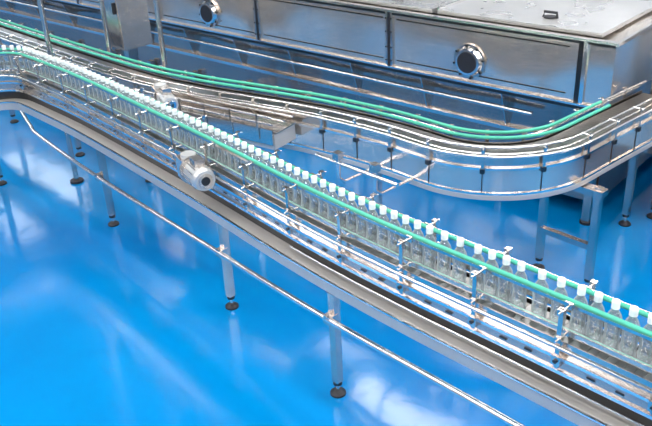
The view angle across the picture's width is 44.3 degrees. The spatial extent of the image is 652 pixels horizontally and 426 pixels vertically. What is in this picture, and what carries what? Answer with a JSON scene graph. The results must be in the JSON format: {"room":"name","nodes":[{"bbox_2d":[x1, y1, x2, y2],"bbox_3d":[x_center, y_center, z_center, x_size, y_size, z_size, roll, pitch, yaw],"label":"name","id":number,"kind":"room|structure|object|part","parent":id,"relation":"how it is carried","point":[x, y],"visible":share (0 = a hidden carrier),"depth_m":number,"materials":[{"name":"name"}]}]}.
{"room":"processing plant","nodes":[
{"label":"processing plant","id":0,"kind":"room"},
{"bbox_2d":[0,66,651,425],"bbox_3d":[-1.208,1.116,4.593,21.000,0.100,25.000,-26,35,-37],"label":"floor","id":1,"kind":"structure","parent":0,"point":[129,323],"depth_m":5.38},
{"bbox_2d":[37,0,83,184],"bbox_3d":[-2.346,-1.881,6.456,0.119,3.600,0.119,-26,35,-37],"label":"upright post","id":2,"kind":"object","parent":1,"relation":"on","point":[76,180],"visible":0.61,"depth_m":6.72,"materials":[{"name":"silver metal"}]},
{"bbox_2d":[98,0,112,60],"bbox_3d":[-1.963,-2.084,6.812,0.119,3.600,0.119,-26,35,-37],"label":"upright post","id":3,"kind":"object","parent":1,"relation":"on","point":[101,2],"visible":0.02,"depth_m":7.03,"materials":[{"name":"silver metal"}]},
{"bbox_2d":[104,0,152,68],"bbox_3d":[-1.855,-1.524,7.569,0.325,1.900,0.320,-26,35,-37],"label":"tall cabinet","id":4,"kind":"object","parent":1,"relation":"on","point":[128,22],"visible":0.54,"depth_m":7.34,"materials":[{"name":"silver metal"}]},
{"bbox_2d":[153,0,168,76],"bbox_3d":[-1.373,-1.864,6.331,0.119,3.600,0.119,-26,35,-37],"label":"upright post","id":5,"kind":"object","parent":1,"relation":"on","point":[155,2],"visible":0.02,"depth_m":6.53,"materials":[{"name":"silver metal"}]},
{"bbox_2d":[0,47,651,425],"bbox_3d":[-1.145,0.458,4.383,2.534,1.255,8.169,-26,35,-37],"label":"conveyor","id":6,"kind":"object","parent":1,"relation":"on","point":[583,380],"visible":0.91,"depth_m":3.87,"materials":[{"name":"silver metal"}]},
{"bbox_3d":[-0.763,-0.248,4.680,0.176,0.197,0.318,-17,31,-25],"label":"gear motor","id":7,"kind":"part","parent":6,"relation":"part of","materials":[{"name":"grey paint"}]},
{"bbox_2d":[0,45,651,364],"bbox_3d":[-0.314,-0.176,4.340,0.500,0.222,7.345,-26,35,-37],"label":"plastic bottles","id":8,"kind":"object","parent":6,"relation":"on","point":[512,289],"visible":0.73,"depth_m":3.93},
{"bbox_2d":[0,0,651,225],"bbox_3d":[-0.676,-2.508,9.753,9.952,1.530,3.455,20,35,36],"label":"machine","id":9,"kind":"object","parent":1,"relation":"on","point":[493,65],"visible":0.68,"depth_m":6.60,"materials":[{"name":"silver metal"}]},
{"bbox_3d":[-0.516,-2.685,9.514,9.522,0.850,3.430,20,35,36],"label":"tunnel trim","id":10,"kind":"part","parent":9,"relation":"part of","materials":[{"name":"metal"}]},
{"bbox_2d":[0,19,651,285],"bbox_3d":[-1.892,-0.976,7.317,9.161,1.162,2.072,14,32,29],"label":"conveyor","id":11,"kind":"object","parent":1,"relation":"on","point":[573,154],"visible":0.85,"depth_m":5.33,"materials":[{"name":"silver metal"}]},
{"bbox_3d":[-1.200,-0.860,5.964,0.161,0.183,0.338,-14,29,-21],"label":"gear motor","id":12,"kind":"part","parent":11,"relation":"part of","materials":[{"name":"grey paint"}]},
{"bbox_3d":[-1.829,-1.433,7.272,9.094,0.029,1.626,14,32,29],"label":"slat chain","id":13,"kind":"part","parent":11,"relation":"part of","materials":[{"name":"metal"}]},
{"bbox_3d":[-1.917,-1.234,7.152,9.128,0.275,2.051,14,32,29],"label":"frame","id":14,"kind":"part","parent":11,"relation":"part of","materials":[{"name":"silver metal"}]},
{"bbox_2d":[643,52,651,218],"bbox_3d":[4.792,-0.480,5.483,2.980,1.380,4.070,-26,35,-37],"label":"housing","id":15,"kind":"object","parent":1,"relation":"on","point":[649,150],"visible":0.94,"depth_m":5.95,"materials":[{"name":"silver metal"}]}
]}

